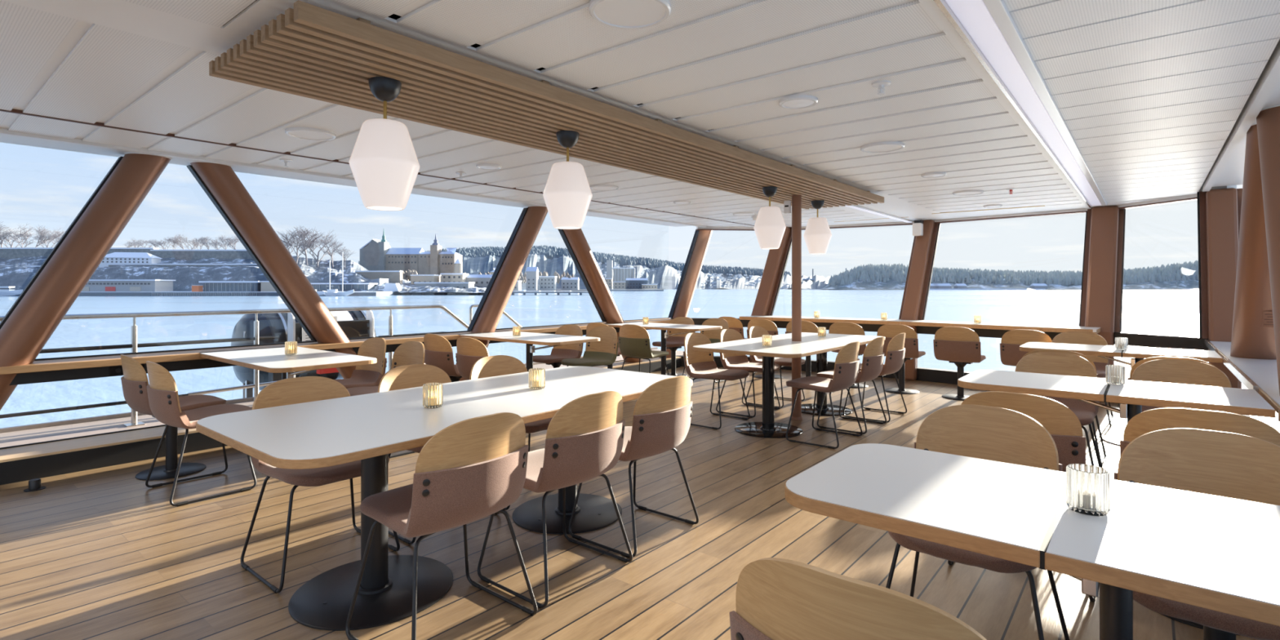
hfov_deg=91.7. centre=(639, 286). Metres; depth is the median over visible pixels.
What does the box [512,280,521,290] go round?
building
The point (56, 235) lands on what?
bare tree
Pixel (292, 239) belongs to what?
bare tree
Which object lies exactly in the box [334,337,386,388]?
chair
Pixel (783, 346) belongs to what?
dining table
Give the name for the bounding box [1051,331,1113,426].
chair
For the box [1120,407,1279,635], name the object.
chair
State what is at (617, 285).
building
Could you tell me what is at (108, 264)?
wall
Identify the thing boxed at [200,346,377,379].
table
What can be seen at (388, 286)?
kiosk
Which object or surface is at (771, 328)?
swivel chair
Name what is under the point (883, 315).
glass
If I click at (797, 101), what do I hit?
recessed light
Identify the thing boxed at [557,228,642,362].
column
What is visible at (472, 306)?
stair railing
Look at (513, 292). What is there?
pier
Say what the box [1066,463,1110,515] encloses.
candle holder
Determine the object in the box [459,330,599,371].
table
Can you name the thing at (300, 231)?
bare tree
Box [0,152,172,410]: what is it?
column
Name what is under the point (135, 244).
bare tree
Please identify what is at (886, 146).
ceiling speaker
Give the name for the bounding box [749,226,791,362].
window post
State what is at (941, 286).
boathouse
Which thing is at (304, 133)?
ceiling speaker
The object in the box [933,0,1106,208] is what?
channel
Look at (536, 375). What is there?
candle holder
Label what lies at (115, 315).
deck railing
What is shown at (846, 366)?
chair
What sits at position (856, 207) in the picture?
channel
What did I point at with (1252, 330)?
column
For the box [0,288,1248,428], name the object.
water
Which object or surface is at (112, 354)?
trim
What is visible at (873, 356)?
chair
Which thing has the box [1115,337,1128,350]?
glass
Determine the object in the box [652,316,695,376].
swivel chair
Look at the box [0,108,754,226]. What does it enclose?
trim
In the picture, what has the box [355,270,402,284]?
wall
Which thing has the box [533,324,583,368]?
swivel chair
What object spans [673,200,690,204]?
recessed light
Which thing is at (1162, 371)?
swivel chair
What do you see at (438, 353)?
swivel chair
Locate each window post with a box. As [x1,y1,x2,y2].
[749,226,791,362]
[898,219,940,380]
[1079,205,1125,377]
[1196,187,1242,388]
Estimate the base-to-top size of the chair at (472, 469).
0.809 m
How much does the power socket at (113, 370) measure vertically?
0.056 m
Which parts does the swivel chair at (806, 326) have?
backrest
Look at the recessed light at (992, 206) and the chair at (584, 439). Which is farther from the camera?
the recessed light at (992, 206)
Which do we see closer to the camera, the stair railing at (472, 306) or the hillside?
the stair railing at (472, 306)
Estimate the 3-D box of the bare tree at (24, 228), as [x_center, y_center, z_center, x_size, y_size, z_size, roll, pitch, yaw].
[-390.557,-29.429,386.658,21.177,20.649,16.426,0,0,-36]
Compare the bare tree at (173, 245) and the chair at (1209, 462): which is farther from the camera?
the bare tree at (173, 245)
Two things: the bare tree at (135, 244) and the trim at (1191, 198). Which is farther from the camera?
the bare tree at (135, 244)
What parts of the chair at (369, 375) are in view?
upholstered seat, backrest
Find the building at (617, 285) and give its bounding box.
[613,281,626,288]
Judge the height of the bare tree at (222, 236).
13.150 m
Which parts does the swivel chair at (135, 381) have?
backrest, upholstered seat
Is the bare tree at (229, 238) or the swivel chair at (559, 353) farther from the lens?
the bare tree at (229, 238)
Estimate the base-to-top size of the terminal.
4.382 m
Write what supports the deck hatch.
on the deck
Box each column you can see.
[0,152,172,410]
[186,160,356,378]
[455,205,547,381]
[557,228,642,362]
[660,229,712,358]
[1230,123,1276,359]
[1256,104,1279,395]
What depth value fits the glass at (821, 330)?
6.29 m
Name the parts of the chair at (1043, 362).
backrest, upholstered seat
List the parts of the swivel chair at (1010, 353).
upholstered seat, backrest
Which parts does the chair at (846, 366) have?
upholstered seat, backrest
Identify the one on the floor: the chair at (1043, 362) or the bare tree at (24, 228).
the chair at (1043, 362)
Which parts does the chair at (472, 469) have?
upholstered seat, backrest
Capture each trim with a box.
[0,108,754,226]
[0,127,706,226]
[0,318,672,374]
[0,327,652,448]
[0,356,680,462]
[34,317,669,360]
[696,185,1236,229]
[696,197,1197,231]
[837,205,1044,222]
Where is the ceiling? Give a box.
[0,0,1279,227]
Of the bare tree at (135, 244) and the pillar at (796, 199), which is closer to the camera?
the pillar at (796, 199)
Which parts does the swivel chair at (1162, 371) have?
upholstered seat, backrest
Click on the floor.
(100, 553)
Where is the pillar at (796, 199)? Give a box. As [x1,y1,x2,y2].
[791,195,802,420]
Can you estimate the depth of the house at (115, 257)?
353.24 m
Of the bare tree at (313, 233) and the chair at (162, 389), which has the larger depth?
the bare tree at (313, 233)
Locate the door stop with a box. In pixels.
[23,478,45,492]
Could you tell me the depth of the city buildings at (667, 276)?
1128.64 m
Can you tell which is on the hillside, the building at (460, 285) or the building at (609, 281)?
the building at (460, 285)
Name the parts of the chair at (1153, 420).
upholstered seat, backrest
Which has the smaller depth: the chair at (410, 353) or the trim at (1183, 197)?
the chair at (410, 353)
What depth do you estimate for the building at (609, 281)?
639.95 m
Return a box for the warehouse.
[81,279,175,291]
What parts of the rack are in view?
plate, instruction panel, red panel, plate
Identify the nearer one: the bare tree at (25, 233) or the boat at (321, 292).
the boat at (321, 292)
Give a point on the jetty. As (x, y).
(930, 289)
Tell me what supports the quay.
on the water
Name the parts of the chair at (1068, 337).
backrest, upholstered seat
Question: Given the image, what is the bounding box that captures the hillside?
[0,255,486,293]
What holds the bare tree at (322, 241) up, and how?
on the hillside
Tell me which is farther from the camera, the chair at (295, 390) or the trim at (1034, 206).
the trim at (1034, 206)
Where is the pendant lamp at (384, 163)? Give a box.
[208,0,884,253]
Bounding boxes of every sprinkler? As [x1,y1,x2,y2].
[279,158,292,166]
[455,171,466,178]
[871,80,890,95]
[1005,187,1016,194]
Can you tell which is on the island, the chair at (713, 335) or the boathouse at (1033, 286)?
the boathouse at (1033, 286)
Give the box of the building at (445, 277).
[440,273,468,282]
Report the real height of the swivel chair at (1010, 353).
0.809 m
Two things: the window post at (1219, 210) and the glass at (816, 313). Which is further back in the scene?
the glass at (816, 313)
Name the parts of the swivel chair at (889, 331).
backrest, upholstered seat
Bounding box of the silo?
[606,260,635,288]
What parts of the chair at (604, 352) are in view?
upholstered seat, backrest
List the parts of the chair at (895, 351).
upholstered seat, backrest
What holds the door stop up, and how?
on the floor
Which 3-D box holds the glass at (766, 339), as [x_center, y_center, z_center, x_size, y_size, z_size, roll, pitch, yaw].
[1.084,0.466,5.303,0.081,0.098,0.081,0,0,-42]
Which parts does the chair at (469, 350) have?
upholstered seat, backrest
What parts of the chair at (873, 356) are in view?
upholstered seat, backrest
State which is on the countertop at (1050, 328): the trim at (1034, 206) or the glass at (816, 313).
the glass at (816, 313)
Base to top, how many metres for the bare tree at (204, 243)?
11.943 m
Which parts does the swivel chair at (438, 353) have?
backrest, upholstered seat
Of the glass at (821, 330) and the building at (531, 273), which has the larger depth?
the building at (531, 273)
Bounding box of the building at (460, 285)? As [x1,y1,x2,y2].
[413,282,475,288]
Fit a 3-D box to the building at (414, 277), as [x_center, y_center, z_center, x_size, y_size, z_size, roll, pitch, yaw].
[-129.557,-1.823,376.000,14.318,10.147,12.600,0,0,0]
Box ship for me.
[322,252,354,296]
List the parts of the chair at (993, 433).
upholstered seat, backrest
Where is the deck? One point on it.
(49, 431)
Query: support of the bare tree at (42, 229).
on the hillside
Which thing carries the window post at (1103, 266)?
on the floor
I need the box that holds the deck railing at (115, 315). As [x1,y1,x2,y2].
[0,304,468,418]
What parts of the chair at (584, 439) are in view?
upholstered seat, backrest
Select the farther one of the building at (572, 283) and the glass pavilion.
the building at (572, 283)
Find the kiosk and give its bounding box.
[383,283,401,291]
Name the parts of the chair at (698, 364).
backrest, upholstered seat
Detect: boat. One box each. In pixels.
[0,286,22,296]
[315,289,324,295]
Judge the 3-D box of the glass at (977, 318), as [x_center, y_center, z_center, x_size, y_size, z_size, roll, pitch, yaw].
[4.082,0.403,7.514,0.081,0.098,0.081,0,0,-42]
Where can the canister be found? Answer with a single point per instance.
(269, 324)
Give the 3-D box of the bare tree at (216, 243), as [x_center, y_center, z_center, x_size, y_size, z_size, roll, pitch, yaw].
[-262.361,-25.070,384.030,12.225,11.920,9.482,0,0,35]
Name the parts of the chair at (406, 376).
backrest, upholstered seat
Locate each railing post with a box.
[123,317,145,426]
[250,313,258,407]
[388,309,392,370]
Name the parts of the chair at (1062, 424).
backrest, upholstered seat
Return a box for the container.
[191,284,203,291]
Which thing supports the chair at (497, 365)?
on the floor
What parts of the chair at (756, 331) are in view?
backrest, upholstered seat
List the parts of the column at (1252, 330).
notice plate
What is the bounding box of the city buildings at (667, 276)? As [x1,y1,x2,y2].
[358,248,830,288]
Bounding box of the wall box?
[783,200,791,213]
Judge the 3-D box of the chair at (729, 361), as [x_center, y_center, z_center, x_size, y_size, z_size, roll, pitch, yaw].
[1.098,0.845,6.209,0.558,0.809,0.533,0,0,39]
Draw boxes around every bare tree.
[0,221,22,247]
[0,224,34,247]
[7,231,34,247]
[26,227,64,247]
[30,224,57,247]
[48,231,62,242]
[122,240,134,247]
[128,237,144,247]
[136,239,153,247]
[146,239,162,248]
[154,237,173,249]
[164,236,177,249]
[168,234,184,249]
[180,235,202,249]
[191,236,210,249]
[197,236,215,249]
[207,236,222,249]
[216,235,235,249]
[222,236,240,249]
[277,226,314,262]
[280,234,301,253]
[282,227,324,265]
[293,230,337,267]
[316,235,343,268]
[332,246,353,267]
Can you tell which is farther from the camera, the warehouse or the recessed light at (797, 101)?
the warehouse
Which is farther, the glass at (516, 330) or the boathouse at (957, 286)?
the boathouse at (957, 286)
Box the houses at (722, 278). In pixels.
[596,262,789,288]
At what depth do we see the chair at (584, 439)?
2.53 m
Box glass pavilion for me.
[198,280,260,291]
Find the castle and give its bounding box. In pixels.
[360,230,462,282]
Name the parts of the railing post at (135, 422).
foot plate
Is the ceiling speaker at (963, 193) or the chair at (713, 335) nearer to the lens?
the ceiling speaker at (963, 193)
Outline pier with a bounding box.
[400,291,588,294]
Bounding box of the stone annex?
[259,280,275,291]
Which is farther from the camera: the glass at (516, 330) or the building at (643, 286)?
the building at (643, 286)
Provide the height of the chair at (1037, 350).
0.809 m
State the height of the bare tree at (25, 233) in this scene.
16.334 m
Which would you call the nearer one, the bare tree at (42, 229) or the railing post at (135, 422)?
the railing post at (135, 422)
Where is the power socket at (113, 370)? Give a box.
[109,364,144,374]
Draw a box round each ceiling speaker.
[284,127,336,141]
[588,0,671,29]
[589,184,618,191]
[733,212,754,216]
[860,141,904,153]
[952,190,983,195]
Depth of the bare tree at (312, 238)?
371.91 m
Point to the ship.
(331, 292)
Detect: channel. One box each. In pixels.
[844,204,914,222]
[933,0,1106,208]
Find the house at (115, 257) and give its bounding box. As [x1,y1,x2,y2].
[98,252,162,267]
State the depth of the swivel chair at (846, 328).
7.59 m
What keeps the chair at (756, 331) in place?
on the floor
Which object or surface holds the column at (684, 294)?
on the floor
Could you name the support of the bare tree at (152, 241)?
on the hillside
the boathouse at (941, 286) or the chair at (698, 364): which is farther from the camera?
the boathouse at (941, 286)
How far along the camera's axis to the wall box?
5.81 m
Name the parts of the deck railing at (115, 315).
rail, handrail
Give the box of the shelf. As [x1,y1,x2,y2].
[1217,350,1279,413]
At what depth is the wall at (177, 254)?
377.95 m
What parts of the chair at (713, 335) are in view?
upholstered seat, backrest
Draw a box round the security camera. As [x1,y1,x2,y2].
[751,214,757,220]
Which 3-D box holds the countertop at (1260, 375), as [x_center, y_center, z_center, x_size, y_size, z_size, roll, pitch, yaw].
[2.538,0.527,2.058,0.500,0.045,9.600,0,0,39]
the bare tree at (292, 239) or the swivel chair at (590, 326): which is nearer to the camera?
the swivel chair at (590, 326)
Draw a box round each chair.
[120,354,226,480]
[145,360,257,506]
[240,376,399,593]
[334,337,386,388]
[345,412,537,639]
[346,341,425,457]
[377,364,499,544]
[423,333,462,382]
[455,337,488,380]
[469,355,551,510]
[477,391,632,608]
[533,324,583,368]
[560,325,618,368]
[568,375,698,557]
[585,322,622,368]
[617,324,669,375]
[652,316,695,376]
[682,318,728,382]
[683,332,750,429]
[715,328,780,417]
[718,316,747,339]
[728,557,986,639]
[746,318,782,378]
[746,325,804,408]
[785,320,817,377]
[785,341,862,448]
[816,336,886,434]
[828,321,868,388]
[843,333,906,422]
[876,324,925,394]
[885,404,1069,639]
[933,326,986,400]
[947,391,1095,602]
[1000,328,1052,366]
[1014,351,1102,467]
[1022,349,1106,468]
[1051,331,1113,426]
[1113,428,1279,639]
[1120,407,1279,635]
[1127,356,1217,380]
[1130,359,1231,412]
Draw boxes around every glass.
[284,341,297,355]
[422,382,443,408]
[512,326,520,336]
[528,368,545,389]
[642,316,648,324]
[762,334,772,346]
[813,311,819,318]
[817,326,826,337]
[880,312,887,319]
[973,315,981,323]
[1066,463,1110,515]
[1105,364,1124,385]
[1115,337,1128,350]
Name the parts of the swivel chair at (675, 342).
upholstered seat, backrest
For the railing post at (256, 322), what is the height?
0.900 m
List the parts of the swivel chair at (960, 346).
backrest, upholstered seat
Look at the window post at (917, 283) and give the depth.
8.54 m
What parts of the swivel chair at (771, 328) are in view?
upholstered seat, backrest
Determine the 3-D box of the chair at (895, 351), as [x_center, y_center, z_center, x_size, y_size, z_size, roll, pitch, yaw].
[2.259,0.845,6.008,0.558,0.809,0.533,0,0,39]
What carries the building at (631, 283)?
on the mole
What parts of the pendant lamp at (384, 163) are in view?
lamp shade, rod, slatted wood canopy, pendant lamp, rod, lamp shade, pendant lamp, lamp shade, pendant lamp, lamp shade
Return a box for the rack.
[268,310,373,382]
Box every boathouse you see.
[929,283,938,288]
[933,283,951,288]
[954,283,966,288]
[1029,283,1047,288]
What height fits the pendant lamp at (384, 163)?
0.626 m
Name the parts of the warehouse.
door, door, door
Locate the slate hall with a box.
[364,278,390,284]
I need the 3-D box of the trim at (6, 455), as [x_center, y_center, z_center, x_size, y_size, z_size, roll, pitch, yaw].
[-3.279,1.102,5.152,0.438,0.016,11.820,0,0,39]
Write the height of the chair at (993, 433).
0.809 m
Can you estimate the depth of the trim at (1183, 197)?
8.12 m
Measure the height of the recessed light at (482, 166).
0.022 m
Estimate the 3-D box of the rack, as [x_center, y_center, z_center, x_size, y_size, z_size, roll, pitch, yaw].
[-3.445,0.810,6.775,0.146,1.079,1.062,0,0,39]
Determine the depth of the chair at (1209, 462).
1.86 m
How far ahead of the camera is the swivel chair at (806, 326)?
8.01 m
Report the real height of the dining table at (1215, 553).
0.735 m
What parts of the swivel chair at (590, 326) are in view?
backrest, upholstered seat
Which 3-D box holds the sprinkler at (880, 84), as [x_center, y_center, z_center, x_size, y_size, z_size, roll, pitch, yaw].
[1.131,-0.925,2.913,0.084,0.052,0.084,0,0,39]
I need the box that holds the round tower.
[453,258,462,273]
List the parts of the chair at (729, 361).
backrest, upholstered seat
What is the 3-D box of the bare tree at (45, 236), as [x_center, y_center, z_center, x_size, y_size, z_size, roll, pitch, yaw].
[-368.154,-28.240,386.415,17.921,17.475,13.901,0,0,-35]
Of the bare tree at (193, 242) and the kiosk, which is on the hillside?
the bare tree at (193, 242)
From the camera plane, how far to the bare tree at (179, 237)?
382.04 m
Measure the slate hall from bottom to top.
6.900 m
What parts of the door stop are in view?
foot plate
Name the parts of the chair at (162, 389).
backrest, upholstered seat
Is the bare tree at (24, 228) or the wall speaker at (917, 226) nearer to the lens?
the wall speaker at (917, 226)
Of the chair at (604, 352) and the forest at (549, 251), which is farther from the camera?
the forest at (549, 251)
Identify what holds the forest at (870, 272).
on the island
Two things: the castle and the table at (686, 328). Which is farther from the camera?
the castle
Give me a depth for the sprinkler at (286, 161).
4.66 m
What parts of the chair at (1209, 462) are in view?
backrest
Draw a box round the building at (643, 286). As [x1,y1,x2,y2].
[641,284,657,288]
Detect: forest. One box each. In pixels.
[423,244,791,275]
[827,260,1198,286]
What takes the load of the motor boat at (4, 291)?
on the water
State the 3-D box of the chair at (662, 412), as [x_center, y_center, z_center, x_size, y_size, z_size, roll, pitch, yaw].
[-0.039,0.845,3.185,0.558,0.809,0.533,0,0,39]
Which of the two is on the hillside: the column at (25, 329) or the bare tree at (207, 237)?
the bare tree at (207, 237)
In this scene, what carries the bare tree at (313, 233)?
on the hillside
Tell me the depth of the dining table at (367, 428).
2.52 m
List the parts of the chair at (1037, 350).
backrest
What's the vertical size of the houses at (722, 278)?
55.506 m
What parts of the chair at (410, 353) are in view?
upholstered seat, backrest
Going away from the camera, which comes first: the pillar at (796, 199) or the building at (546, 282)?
the pillar at (796, 199)
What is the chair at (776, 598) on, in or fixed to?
on the floor
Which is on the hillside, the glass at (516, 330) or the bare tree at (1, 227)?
the bare tree at (1, 227)
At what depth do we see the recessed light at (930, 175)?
5.23 m
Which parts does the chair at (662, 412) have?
upholstered seat, backrest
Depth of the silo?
698.23 m
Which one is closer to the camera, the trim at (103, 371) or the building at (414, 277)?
the trim at (103, 371)
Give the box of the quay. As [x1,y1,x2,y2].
[11,291,399,296]
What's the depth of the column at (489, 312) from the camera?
7.17 m
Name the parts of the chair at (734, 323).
backrest, upholstered seat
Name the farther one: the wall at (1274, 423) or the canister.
the canister
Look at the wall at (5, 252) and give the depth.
377.95 m
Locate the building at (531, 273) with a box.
[525,266,538,289]
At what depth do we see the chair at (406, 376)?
3.46 m
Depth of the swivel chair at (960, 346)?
6.79 m
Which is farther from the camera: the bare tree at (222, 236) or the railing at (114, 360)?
the bare tree at (222, 236)
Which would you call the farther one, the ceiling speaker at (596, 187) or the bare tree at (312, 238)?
the bare tree at (312, 238)
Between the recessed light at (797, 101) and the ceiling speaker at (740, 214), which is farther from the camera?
the ceiling speaker at (740, 214)
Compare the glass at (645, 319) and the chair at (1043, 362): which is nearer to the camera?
the chair at (1043, 362)
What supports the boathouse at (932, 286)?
on the island
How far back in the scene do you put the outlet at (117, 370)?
4.42 m
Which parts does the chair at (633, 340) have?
backrest, upholstered seat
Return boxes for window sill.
[671,317,1208,350]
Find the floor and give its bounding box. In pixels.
[0,366,1258,639]
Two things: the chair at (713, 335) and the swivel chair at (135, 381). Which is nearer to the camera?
the swivel chair at (135, 381)
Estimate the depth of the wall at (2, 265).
349.81 m
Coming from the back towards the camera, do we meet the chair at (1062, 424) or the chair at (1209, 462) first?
the chair at (1062, 424)
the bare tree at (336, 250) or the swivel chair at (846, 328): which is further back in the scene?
the bare tree at (336, 250)
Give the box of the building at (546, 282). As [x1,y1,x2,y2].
[538,275,556,289]
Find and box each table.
[195,365,692,631]
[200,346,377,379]
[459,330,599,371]
[605,321,721,374]
[692,332,885,438]
[784,443,1279,639]
[957,369,1275,422]
[1018,342,1222,445]
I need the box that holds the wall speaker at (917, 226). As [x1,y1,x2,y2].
[912,219,923,235]
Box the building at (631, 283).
[626,278,648,288]
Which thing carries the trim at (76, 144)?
attached to the ceiling
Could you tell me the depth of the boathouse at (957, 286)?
801.11 m
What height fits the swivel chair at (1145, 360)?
0.809 m
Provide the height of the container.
3.200 m
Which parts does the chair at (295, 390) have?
backrest, upholstered seat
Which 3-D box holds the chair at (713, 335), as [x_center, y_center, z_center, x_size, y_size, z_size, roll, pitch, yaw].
[0.891,0.845,8.320,0.533,0.809,0.558,0,0,39]
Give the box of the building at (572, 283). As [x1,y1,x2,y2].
[560,277,579,289]
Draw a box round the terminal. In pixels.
[311,283,377,290]
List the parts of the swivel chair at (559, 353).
upholstered seat, backrest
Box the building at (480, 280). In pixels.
[466,274,493,287]
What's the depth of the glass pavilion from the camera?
308.03 m
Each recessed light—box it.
[475,163,501,169]
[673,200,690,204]
[778,94,817,109]
[920,171,946,177]
[983,204,1002,208]
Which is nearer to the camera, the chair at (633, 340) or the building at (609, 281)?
the chair at (633, 340)
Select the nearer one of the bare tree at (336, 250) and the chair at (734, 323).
the chair at (734, 323)
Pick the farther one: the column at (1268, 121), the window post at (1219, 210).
the window post at (1219, 210)
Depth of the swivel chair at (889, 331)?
7.21 m
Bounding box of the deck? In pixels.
[0,346,683,447]
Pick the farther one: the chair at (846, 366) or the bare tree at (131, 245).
the bare tree at (131, 245)
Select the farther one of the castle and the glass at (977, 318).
the castle
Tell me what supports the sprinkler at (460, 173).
attached to the ceiling
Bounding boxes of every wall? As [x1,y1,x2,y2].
[0,247,158,258]
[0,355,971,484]
[1,265,40,266]
[97,263,257,266]
[150,249,253,259]
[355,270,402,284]
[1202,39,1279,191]
[1242,412,1279,432]
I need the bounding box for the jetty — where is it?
[929,288,1045,289]
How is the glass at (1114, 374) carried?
on the dining table at (1131, 396)
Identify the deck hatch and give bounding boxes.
[378,331,448,336]
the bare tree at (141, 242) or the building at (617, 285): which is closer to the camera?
the bare tree at (141, 242)
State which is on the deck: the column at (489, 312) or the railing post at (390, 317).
the railing post at (390, 317)
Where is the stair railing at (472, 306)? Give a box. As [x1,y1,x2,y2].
[469,304,522,327]
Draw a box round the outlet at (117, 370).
[115,368,121,373]
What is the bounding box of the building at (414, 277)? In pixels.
[409,274,440,284]
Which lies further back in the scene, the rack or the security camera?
the security camera
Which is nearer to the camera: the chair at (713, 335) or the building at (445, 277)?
the chair at (713, 335)
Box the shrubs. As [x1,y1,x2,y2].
[400,269,573,284]
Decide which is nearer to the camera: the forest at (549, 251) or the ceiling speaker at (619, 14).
the ceiling speaker at (619, 14)
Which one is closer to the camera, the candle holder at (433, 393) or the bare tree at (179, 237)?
the candle holder at (433, 393)
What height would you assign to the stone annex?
5.258 m
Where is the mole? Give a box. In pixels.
[526,288,663,291]
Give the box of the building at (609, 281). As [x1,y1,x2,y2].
[604,278,613,288]
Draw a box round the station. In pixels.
[802,278,814,281]
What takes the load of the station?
on the water
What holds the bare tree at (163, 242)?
on the hillside
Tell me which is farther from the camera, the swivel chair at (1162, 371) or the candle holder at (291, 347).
the candle holder at (291, 347)
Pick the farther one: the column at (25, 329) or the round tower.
the round tower
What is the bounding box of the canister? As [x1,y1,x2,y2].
[231,308,376,398]
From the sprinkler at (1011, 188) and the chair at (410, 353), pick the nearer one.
the chair at (410, 353)
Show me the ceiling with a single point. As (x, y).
(1149, 94)
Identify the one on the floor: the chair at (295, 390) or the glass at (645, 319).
the chair at (295, 390)
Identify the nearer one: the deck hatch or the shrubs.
the deck hatch
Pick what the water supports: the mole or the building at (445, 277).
the mole
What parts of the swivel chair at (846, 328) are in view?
backrest, upholstered seat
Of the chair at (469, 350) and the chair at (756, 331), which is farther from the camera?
the chair at (756, 331)
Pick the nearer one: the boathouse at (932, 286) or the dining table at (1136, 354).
the dining table at (1136, 354)
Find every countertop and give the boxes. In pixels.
[739,315,1100,333]
[1204,338,1279,422]
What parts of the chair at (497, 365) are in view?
backrest, upholstered seat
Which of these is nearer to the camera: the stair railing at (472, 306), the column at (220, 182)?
the column at (220, 182)
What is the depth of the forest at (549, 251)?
1393.00 m
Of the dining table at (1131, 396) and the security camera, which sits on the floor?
the dining table at (1131, 396)
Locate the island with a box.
[821,269,1198,289]

